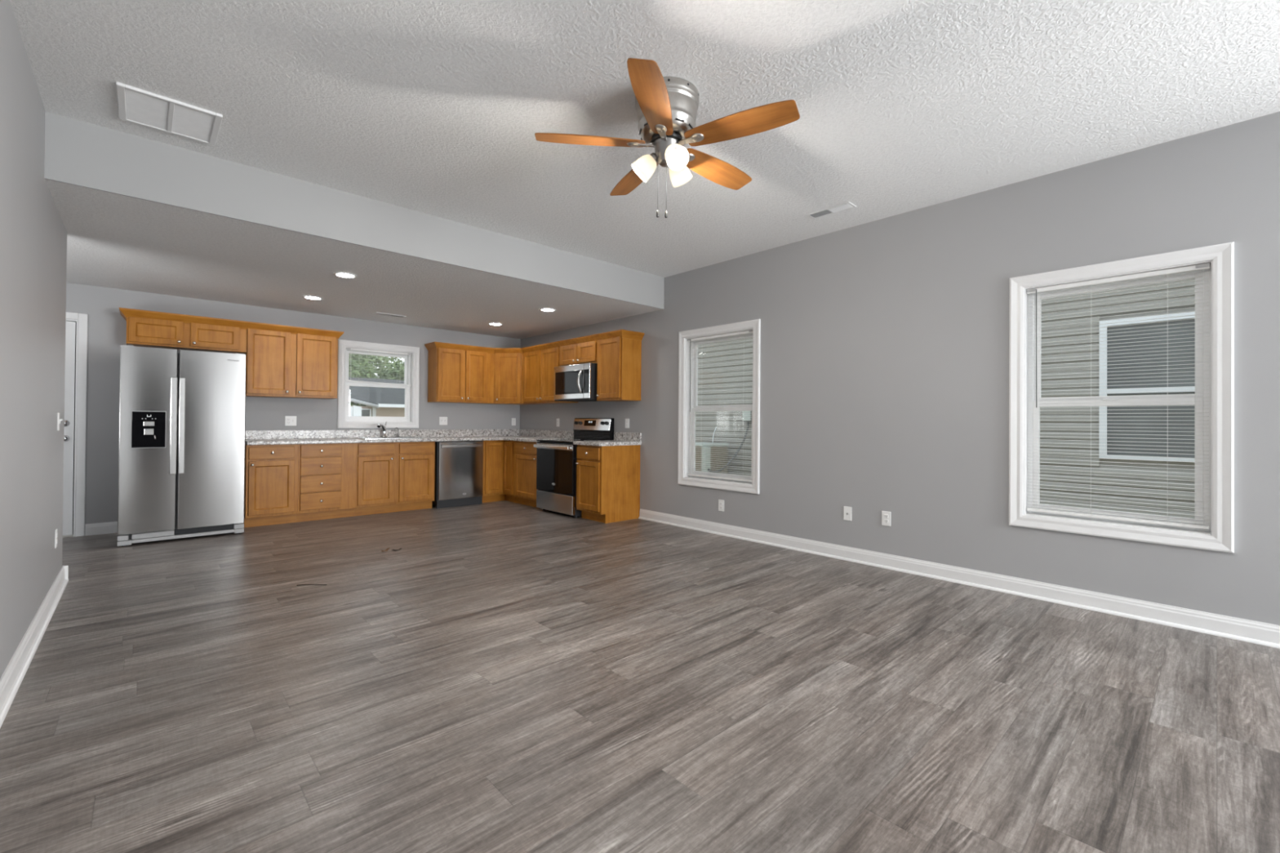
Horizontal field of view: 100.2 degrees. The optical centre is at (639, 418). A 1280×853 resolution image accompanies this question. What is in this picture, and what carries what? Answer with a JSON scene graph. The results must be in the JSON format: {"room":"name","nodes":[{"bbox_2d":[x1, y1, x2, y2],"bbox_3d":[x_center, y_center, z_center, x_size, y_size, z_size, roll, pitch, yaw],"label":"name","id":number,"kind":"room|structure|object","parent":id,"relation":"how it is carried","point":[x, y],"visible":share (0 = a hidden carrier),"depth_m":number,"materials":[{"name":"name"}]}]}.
{"room":"empty living room","nodes":[
{"label":"empty living room","id":0,"kind":"room"},
{"bbox_2d":[0,0,66,678],"bbox_3d":[-0.497,-0.257,-0.147,0.120,2.800,10.461,1,-1,-43],"label":"wall","id":1,"kind":"structure","parent":0,"point":[33,233],"depth_m":2.50,"materials":[{"name":"paint"}]},
{"bbox_2d":[0,565,68,728],"bbox_3d":[-0.507,1.087,-0.134,0.150,0.112,10.492,1,-1,-43],"label":"baseboard","id":2,"kind":"structure","parent":1,"relation":"attached to","point":[14,673],"depth_m":2.54,"materials":[{"name":"paint"}]},
{"bbox_2d":[54,528,57,548],"bbox_3d":[-3.727,0.768,3.416,0.008,0.116,0.071,1,-1,-43],"label":"outlet plate","id":3,"kind":"object","parent":1,"relation":"attached to","point":[55,531],"visible":1,"depth_m":3.39,"materials":[{"name":"plastic"}]},
{"bbox_2d":[57,413,62,431],"bbox_3d":[-3.739,0.023,3.450,0.022,0.116,0.071,1,-1,-43],"label":"switch plate","id":4,"kind":"object","parent":1,"relation":"attached to","point":[59,420],"visible":1,"depth_m":3.42,"materials":[{"name":"plastic"}]},
{"bbox_2d":[66,282,520,524],"bbox_3d":[-4.392,-0.122,6.229,6.667,2.558,0.150,1,-1,-43],"label":"wall","id":5,"kind":"structure","parent":0,"point":[106,327],"depth_m":6.01,"materials":[{"name":"paint"}]},
{"bbox_2d":[62,311,88,537],"bbox_3d":[-5.793,0.059,4.896,1.013,2.155,0.200,1,-1,-43],"label":"door","id":6,"kind":"structure","parent":5,"relation":"in","point":[76,330],"depth_m":5.15,"materials":[{"name":"paint"}]},
{"bbox_2d":[84,521,117,536],"bbox_3d":[-4.952,1.092,5.597,1.188,0.112,0.014,1,-1,-43],"label":"baseboard","id":7,"kind":"structure","parent":5,"relation":"attached to","point":[92,529],"depth_m":5.26,"materials":[{"name":"paint"}]},
{"bbox_2d":[126,315,246,353],"bbox_3d":[-4.712,-0.865,5.590,0.942,0.290,0.350,1,-1,-43],"label":"upper cabinet","id":8,"kind":"object","parent":5,"relation":"attached to","point":[140,331],"visible":0.96,"depth_m":5.47,"materials":[{"name":"brown wood"}]},
{"bbox_2d":[284,416,296,426],"bbox_3d":[-4.140,0.032,6.345,0.117,0.116,0.022,1,-1,-43],"label":"outlet plate","id":9,"kind":"object","parent":5,"relation":"attached to","point":[289,420],"visible":1,"depth_m":6.35,"materials":[{"name":"plastic"}]},
{"bbox_2d":[244,328,337,399],"bbox_3d":[-4.042,-0.621,6.212,0.890,0.760,0.350,1,-1,-43],"label":"upper cabinet","id":10,"kind":"object","parent":5,"relation":"attached to","point":[280,364],"visible":0.98,"depth_m":6.10,"materials":[{"name":"brown wood"}]},
{"bbox_2d":[119,307,344,338],"bbox_3d":[-4.382,-1.006,5.891,1.939,0.084,0.355,1,-1,-43],"label":"crown molding","id":11,"kind":"structure","parent":10,"relation":"attached to","point":[125,313],"depth_m":5.66,"materials":[{"name":"brown wood"}]},
{"bbox_2d":[337,339,419,428],"bbox_3d":[-3.459,-0.425,7.079,0.998,1.112,0.172,1,-1,-43],"label":"window","id":12,"kind":"structure","parent":5,"relation":"in","point":[411,420],"depth_m":7.06,"materials":[{"name":"paint"}]},
{"bbox_2d":[345,347,412,386],"bbox_3d":[-3.433,-0.667,7.055,0.818,0.452,0.044,1,-1,-43],"label":"window blind","id":13,"kind":"object","parent":12,"relation":"attached to","point":[347,348],"visible":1,"depth_m":7.04,"materials":[{"name":"grey plastic"}]},
{"bbox_2d":[245,429,573,439],"bbox_3d":[-2.682,0.207,6.665,3.557,0.102,1.536,1,-1,-43],"label":"backsplash","id":14,"kind":"structure","parent":5,"relation":"attached to","point":[250,434],"depth_m":7.19,"materials":[{"name":"stone"}]},
{"bbox_2d":[439,417,447,425],"bbox_3d":[-2.790,0.039,7.598,0.117,0.116,0.022,1,-1,-43],"label":"switch plate","id":15,"kind":"object","parent":5,"relation":"attached to","point":[442,420],"visible":1,"depth_m":7.60,"materials":[{"name":"plastic"}]},
{"bbox_2d":[427,347,493,404],"bbox_3d":[-2.530,-0.600,7.614,0.840,0.760,0.350,1,-1,-43],"label":"upper cabinet","id":16,"kind":"object","parent":5,"relation":"attached to","point":[454,375],"visible":1,"depth_m":7.45,"materials":[{"name":"brown wood"}]},
{"bbox_2d":[424,328,644,354],"bbox_3d":[-1.371,-0.975,7.120,3.225,0.084,0.983,0,0,23],"label":"crown molding","id":17,"kind":"structure","parent":16,"relation":"attached to","point":[622,333],"depth_m":7.23,"materials":[{"name":"brown wood"}]},
{"bbox_2d":[488,353,533,404],"bbox_3d":[-1.910,-0.593,8.012,0.610,0.760,0.609,1,-1,-43],"label":"upper cabinet","id":18,"kind":"object","parent":5,"relation":"attached to","point":[508,367],"visible":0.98,"depth_m":7.79,"materials":[{"name":"brown wood"}]},
{"bbox_2d":[511,417,515,425],"bbox_3d":[-1.974,0.056,8.363,0.071,0.116,0.008,1,-1,-43],"label":"outlet plate","id":19,"kind":"object","parent":5,"relation":"attached to","point":[513,420],"visible":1,"depth_m":8.36,"materials":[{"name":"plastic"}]},
{"bbox_2d":[44,178,661,339],"bbox_3d":[-3.251,-1.341,5.127,6.817,0.120,3.318,1,-1,-43],"label":"ceiling","id":20,"kind":"structure","parent":0,"point":[115,241],"depth_m":4.78,"materials":[{"name":"white paint"}]},
{"bbox_2d":[302,295,323,300],"bbox_3d":[-3.463,-1.274,5.662,0.188,0.008,0.188,1,-1,-43],"label":"recessed light","id":21,"kind":"object","parent":20,"relation":"in","point":[309,297],"visible":1,"depth_m":5.64,"materials":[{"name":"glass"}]},
{"bbox_2d":[333,271,356,278],"bbox_3d":[-2.627,-1.273,4.766,0.188,0.008,0.188,1,-1,-43],"label":"recessed light","id":22,"kind":"object","parent":20,"relation":"in","point":[347,275],"visible":1,"depth_m":4.76,"materials":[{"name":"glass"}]},
{"bbox_2d":[373,311,406,317],"bbox_3d":[-3.066,-1.264,6.560,0.345,0.010,0.115,1,-1,-43],"label":"ceiling vent","id":23,"kind":"object","parent":20,"relation":"in","point":[376,313],"visible":1,"depth_m":6.54,"materials":[{"name":"metal"}]},
{"bbox_2d":[488,322,502,325],"bbox_3d":[-1.925,-1.252,7.118,0.188,0.008,0.188,1,-1,-43],"label":"recessed light","id":24,"kind":"object","parent":20,"relation":"in","point":[489,323],"visible":1,"depth_m":7.09,"materials":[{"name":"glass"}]},
{"bbox_2d":[539,307,555,311],"bbox_3d":[-1.069,-1.252,6.186,0.188,0.008,0.188,1,-1,-43],"label":"recessed light","id":25,"kind":"object","parent":20,"relation":"in","point":[544,309],"visible":1,"depth_m":6.17,"materials":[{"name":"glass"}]},
{"bbox_2d":[44,111,664,309],"bbox_3d":[-1.471,-1.452,4.506,4.754,0.362,0.012,1,-1,-43],"label":"wall","id":26,"kind":"structure","parent":0,"point":[78,153],"depth_m":3.69,"materials":[{"name":"paint"}]},
{"bbox_2d":[0,500,1279,852],"bbox_3d":[-0.054,1.208,1.641,6.817,0.100,12.779,1,-1,-43],"label":"floor","id":27,"kind":"structure","parent":0,"point":[510,677],"depth_m":2.17,"materials":[{"name":"laminate"}]},
{"bbox_2d":[117,344,246,546],"bbox_3d":[-4.547,0.249,5.328,0.906,1.800,0.927,1,-1,-43],"label":"refrigerator","id":28,"kind":"object","parent":27,"relation":"on","point":[182,432],"visible":1,"depth_m":4.98,"materials":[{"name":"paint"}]},
{"bbox_2d":[243,444,297,528],"bbox_3d":[-4.127,0.720,5.938,0.466,0.874,0.635,1,-1,-43],"label":"base cabinet","id":29,"kind":"object","parent":27,"relation":"on","point":[271,471],"visible":0.92,"depth_m":5.73,"materials":[{"name":"brown wood"}]},
{"bbox_2d":[296,584,326,586],"bbox_3d":[-2.269,1.153,3.702,0.197,0.004,0.016,0,0,-5],"label":"twig","id":30,"kind":"object","parent":27,"relation":"on","point":[300,584],"visible":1,"depth_m":3.70,"materials":[{"name":"grey wood"}]},
{"bbox_2d":[296,443,356,522],"bbox_3d":[-3.740,0.725,6.298,0.590,0.874,0.635,1,-1,-43],"label":"base cabinet","id":31,"kind":"object","parent":27,"relation":"on","point":[326,472],"visible":0.96,"depth_m":6.08,"materials":[{"name":"brown wood"}]},
{"bbox_2d":[354,441,435,515],"bbox_3d":[-3.184,0.733,6.814,0.926,0.874,0.635,1,-1,-43],"label":"base cabinet","id":32,"kind":"object","parent":27,"relation":"on","point":[392,477],"visible":0.94,"depth_m":6.60,"materials":[{"name":"brown wood"}]},
{"bbox_2d":[431,440,483,508],"bbox_3d":[-2.580,0.744,7.354,0.632,0.868,0.630,1,-1,-43],"label":"dishwasher","id":33,"kind":"object","parent":27,"relation":"on","point":[459,464],"visible":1,"depth_m":7.12,"materials":[{"name":"silver metal"}]},
{"bbox_2d":[482,440,519,503],"bbox_3d":[-1.932,0.749,7.797,0.906,0.874,0.895,1,-1,-43],"label":"base cabinet","id":34,"kind":"object","parent":27,"relation":"on","point":[499,455],"visible":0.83,"depth_m":7.49,"materials":[{"name":"brown wood"}]},
{"bbox_2d":[244,429,573,444],"bbox_3d":[-2.682,0.227,6.664,3.557,0.142,1.536,1,-1,-43],"label":"countertop","id":35,"kind":"structure","parent":34,"relation":"on","point":[252,437],"depth_m":6.94,"materials":[{"name":"stone"}]},
{"bbox_2d":[377,421,386,437],"bbox_3d":[-3.330,0.144,6.886,0.064,0.206,0.248,0,0,-4],"label":"faucet","id":36,"kind":"object","parent":35,"relation":"on","point":[384,428],"visible":1,"depth_m":6.96,"materials":[{"name":"silver metal"}]},
{"bbox_2d":[352,436,424,439],"bbox_3d":[-3.195,0.337,6.808,0.704,0.177,0.512,1,-1,-43],"label":"sink","id":37,"kind":"object","parent":35,"relation":"in","point":[390,437],"visible":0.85,"depth_m":6.82,"materials":[{"name":"silver metal"}]},
{"bbox_2d":[514,440,537,507],"bbox_3d":[-1.312,0.750,7.328,0.636,0.874,0.634,1,-1,-43],"label":"base cabinet","id":38,"kind":"object","parent":27,"relation":"on","point":[525,466],"visible":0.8,"depth_m":7.16,"materials":[{"name":"brown wood"}]},
{"bbox_2d":[533,417,613,517],"bbox_3d":[-0.848,0.591,6.775,0.698,1.192,0.788,1,-1,-43],"label":"range","id":39,"kind":"object","parent":27,"relation":"on","point":[556,459],"visible":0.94,"depth_m":6.62,"materials":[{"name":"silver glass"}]},
{"bbox_2d":[537,439,601,442],"bbox_3d":[-0.822,0.286,6.799,0.634,0.014,0.788,1,-1,-43],"label":"cooktop","id":40,"kind":"object","parent":39,"relation":"in","point":[545,440],"depth_m":6.76,"materials":[{"name":"black glass"}]},
{"bbox_2d":[575,444,639,523],"bbox_3d":[-0.391,0.751,6.334,0.636,0.874,0.466,1,-1,-43],"label":"base cabinet","id":41,"kind":"object","parent":27,"relation":"on","point":[608,477],"visible":0.97,"depth_m":6.16,"materials":[{"name":"brown wood"}]},
{"bbox_2d":[573,431,641,446],"bbox_3d":[-0.383,0.242,6.328,0.644,0.142,0.491,1,-1,-43],"label":"countertop","id":42,"kind":"structure","parent":41,"relation":"on","point":[620,438],"depth_m":6.35,"materials":[{"name":"stone"}]},
{"bbox_2d":[9,0,1279,277],"bbox_3d":[1.724,-1.692,1.086,5.024,0.120,9.548,1,-1,-43],"label":"ceiling","id":43,"kind":"structure","parent":0,"point":[437,108],"depth_m":2.66,"materials":[{"name":"white paint"}]},
{"bbox_2d":[115,81,222,145],"bbox_3d":[-2.558,-1.644,2.916,0.414,0.016,0.414,1,-1,-43],"label":"ceiling vent","id":44,"kind":"object","parent":43,"relation":"in","point":[135,105],"visible":1,"depth_m":2.90,"materials":[{"name":"metal"}]},
{"bbox_2d":[534,57,799,217],"bbox_3d":[0.170,-1.314,2.743,1.215,0.636,1.272,1,-1,-43],"label":"ceiling fan","id":45,"kind":"object","parent":43,"relation":"hanging from","point":[666,107],"visible":1,"depth_m":2.60,"materials":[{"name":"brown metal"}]},
{"bbox_2d":[805,201,856,219],"bbox_3d":[1.480,-1.608,4.150,0.128,0.010,0.352,1,-1,-43],"label":"ceiling vent","id":46,"kind":"object","parent":43,"relation":"in","point":[846,206],"visible":1,"depth_m":4.14,"materials":[{"name":"metal"}]},
{"bbox_2d":[520,111,1279,625],"bbox_3d":[2.402,-0.268,3.918,0.150,2.920,12.779,1,-1,-43],"label":"wall","id":47,"kind":"structure","parent":0,"point":[884,343],"depth_m":3.93,"materials":[{"name":"paint"}]},
{"bbox_2d":[522,346,577,404],"bbox_3d":[-1.290,-0.591,7.532,0.353,0.760,0.937,1,-1,-43],"label":"upper cabinet","id":48,"kind":"object","parent":47,"relation":"attached to","point":[539,366],"visible":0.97,"depth_m":7.43,"materials":[{"name":"brown wood"}]},
{"bbox_2d":[556,418,559,426],"bbox_3d":[-1.173,0.062,7.651,0.008,0.116,0.071,1,-1,-43],"label":"outlet plate","id":49,"kind":"object","parent":47,"relation":"attached to","point":[557,420],"visible":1,"depth_m":7.65,"materials":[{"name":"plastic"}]},
{"bbox_2d":[560,340,597,366],"bbox_3d":[-0.698,-0.822,6.897,0.353,0.298,0.800,1,-1,-43],"label":"upper cabinet","id":50,"kind":"object","parent":47,"relation":"attached to","point":[587,352],"visible":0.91,"depth_m":6.75,"materials":[{"name":"brown wood"}]},
{"bbox_2d":[553,362,597,401],"bbox_3d":[-0.750,-0.448,6.862,0.463,0.446,0.772,1,-1,-43],"label":"microwave","id":51,"kind":"object","parent":50,"relation":"attached to","point":[577,382],"visible":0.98,"depth_m":6.68,"materials":[{"name":"silver metal"}]},
{"bbox_2d":[595,336,641,401],"bbox_3d":[-0.270,-0.591,6.433,0.353,0.760,0.461,1,-1,-43],"label":"upper cabinet","id":52,"kind":"object","parent":47,"relation":"attached to","point":[619,375],"visible":1,"depth_m":6.30,"materials":[{"name":"brown wood"}]},
{"bbox_2d":[625,418,629,427],"bbox_3d":[-0.158,0.063,6.556,0.008,0.116,0.071,1,-1,-43],"label":"outlet plate","id":53,"kind":"object","parent":47,"relation":"attached to","point":[627,420],"visible":1,"depth_m":6.55,"materials":[{"name":"plastic"}]},
{"bbox_2d":[613,431,641,441],"bbox_3d":[-0.155,0.226,6.540,0.021,0.102,0.491,1,-1,-43],"label":"backsplash","id":54,"kind":"structure","parent":47,"relation":"attached to","point":[635,437],"depth_m":6.51,"materials":[{"name":"stone"}]},
{"bbox_2d":[677,319,760,493],"bbox_3d":[0.843,-0.113,5.580,0.172,1.685,1.056,1,-1,-43],"label":"window","id":55,"kind":"structure","parent":47,"relation":"in","point":[753,487],"depth_m":5.68,"materials":[{"name":"paint"}]},
{"bbox_2d":[686,329,752,482],"bbox_3d":[0.817,-0.121,5.555,0.044,1.494,0.876,1,-1,-43],"label":"window blind","id":56,"kind":"object","parent":55,"relation":"attached to","point":[750,331],"visible":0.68,"depth_m":5.54,"materials":[{"name":"grey plastic"}]},
{"bbox_2d":[718,499,724,511],"bbox_3d":[0.831,0.894,5.477,0.008,0.116,0.071,1,-1,-43],"label":"outlet plate","id":57,"kind":"object","parent":47,"relation":"attached to","point":[721,503],"visible":1,"depth_m":5.47,"materials":[{"name":"plastic"}]},
{"bbox_2d":[843,506,851,520],"bbox_3d":[1.742,0.801,4.492,0.015,0.116,0.071,1,-1,-43],"label":"cable plate","id":58,"kind":"object","parent":47,"relation":"attached to","point":[846,510],"visible":1,"depth_m":4.49,"materials":[{"name":"plastic"}]},
{"bbox_2d":[881,511,890,526],"bbox_3d":[1.961,0.799,4.260,0.008,0.116,0.071,1,-1,-43],"label":"outlet plate","id":59,"kind":"object","parent":47,"relation":"attached to","point":[886,516],"visible":1,"depth_m":4.26,"materials":[{"name":"plastic"}]},
{"bbox_2d":[638,508,1279,648],"bbox_3d":[3.280,1.136,2.816,0.030,0.112,9.668,1,-1,-43],"label":"baseboard","id":60,"kind":"structure","parent":47,"relation":"attached to","point":[1228,627],"depth_m":3.60,"materials":[{"name":"paint"}]},
{"bbox_2d":[1008,241,1234,553],"bbox_3d":[2.929,-0.114,3.330,0.172,1.688,1.028,1,-1,-43],"label":"window","id":61,"kind":"structure","parent":47,"relation":"in","point":[1220,536],"depth_m":3.17,"materials":[{"name":"paint"}]},
{"bbox_2d":[1026,262,1209,529],"bbox_3d":[2.903,-0.123,3.306,0.044,1.494,0.848,1,-1,-43],"label":"window blind","id":62,"kind":"object","parent":61,"relation":"attached to","point":[1204,266],"visible":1,"depth_m":3.27,"materials":[{"name":"grey plastic"}]},
{"label":"outside","id":63,"kind":"structure","parent":0,"visible":0},
{"bbox_3d":[-8.878,1.795,24.253,48.000,0.900,32.361,1,-1,-43],"label":"ground","id":64,"kind":"structure","parent":63,"visible":0},
{"bbox_2d":[348,405,361,416],"bbox_3d":[-9.075,0.822,15.178,2.150,2.420,0.060,1,-1,-43],"label":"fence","id":65,"kind":"object","parent":64,"relation":"on","point":[355,411],"visible":0.06,"depth_m":15.80,"materials":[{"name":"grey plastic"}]},
{"bbox_2d":[348,358,377,406],"bbox_3d":[-14.399,-0.594,24.296,4.495,5.512,3.912,1,-1,-43],"label":"tree","id":66,"kind":"object","parent":64,"relation":"on","point":[363,371],"visible":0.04,"depth_m":24.78,"materials":[{"name":"green plant"}]},
{"bbox_2d":[348,353,393,378],"bbox_3d":[-16.050,-0.981,29.248,4.262,6.329,4.469,0,0,5],"label":"tree","id":67,"kind":"object","parent":64,"relation":"on","point":[363,357],"visible":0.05,"depth_m":29.43,"materials":[{"name":"green plant"}]},
{"bbox_2d":[348,377,404,417],"bbox_3d":[-7.542,0.273,20.955,12.157,3.620,6.213,1,-1,-43],"label":"house","id":68,"kind":"structure","parent":64,"relation":"on","point":[380,402],"depth_m":17.10,"materials":[{"name":"beige"}]},
{"bbox_2d":[362,356,404,368],"bbox_3d":[-19.226,-2.602,36.003,8.873,9.614,7.737,1,-1,-43],"label":"tree","id":69,"kind":"object","parent":64,"relation":"on","point":[389,358],"visible":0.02,"depth_m":36.26,"materials":[{"name":"green plant"}]},
{"bbox_2d":[377,360,404,380],"bbox_3d":[-11.347,-0.427,27.584,3.582,5.270,3.875,0,0,8],"label":"tree","id":70,"kind":"object","parent":64,"relation":"on","point":[393,375],"visible":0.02,"depth_m":26.22,"materials":[{"name":"green plant"}]},
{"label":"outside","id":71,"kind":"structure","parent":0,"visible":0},
{"bbox_3d":[2.644,1.187,6.544,3.800,0.290,22.000,1,-1,-43],"label":"ground","id":72,"kind":"structure","parent":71,"visible":0},
{"bbox_2d":[695,442,728,473],"bbox_3d":[1.116,0.802,9.756,0.900,0.720,0.950,1,-1,-43],"label":"air conditioner","id":73,"kind":"object","parent":72,"relation":"on","point":[703,445],"visible":0.47,"depth_m":9.45,"materials":[{"name":"grey plastic"}]},
{"bbox_2d":[695,442,728,447],"bbox_3d":[1.101,0.472,9.777,0.744,0.060,0.744,1,-1,-43],"label":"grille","id":74,"kind":"object","parent":73,"relation":"attached to","point":[704,444],"depth_m":9.51,"materials":[{"name":"white"}]},
{"bbox_2d":[707,421,749,472],"bbox_3d":[1.541,0.507,9.440,0.859,0.907,0.131,1,0,-24],"label":"conduit","id":75,"kind":"object","parent":73,"relation":"attached to","point":[748,422],"visible":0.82,"depth_m":9.55,"materials":[{"name":"grey plastic"}]},
{"bbox_2d":[695,279,1195,518],"bbox_3d":[4.378,-0.486,7.810,1.970,3.700,20.300,1,-1,-43],"label":"neighbor house","id":76,"kind":"structure","parent":72,"relation":"on","point":[1061,427],"depth_m":6.04,"materials":[{"name":"plastic"}]},
{"bbox_2d":[742,410,751,421],"bbox_3d":[1.931,-0.048,9.564,0.099,0.210,0.200,1,-1,-43],"label":"box","id":77,"kind":"object","parent":76,"relation":"attached to","point":[746,414],"visible":0.45,"depth_m":9.52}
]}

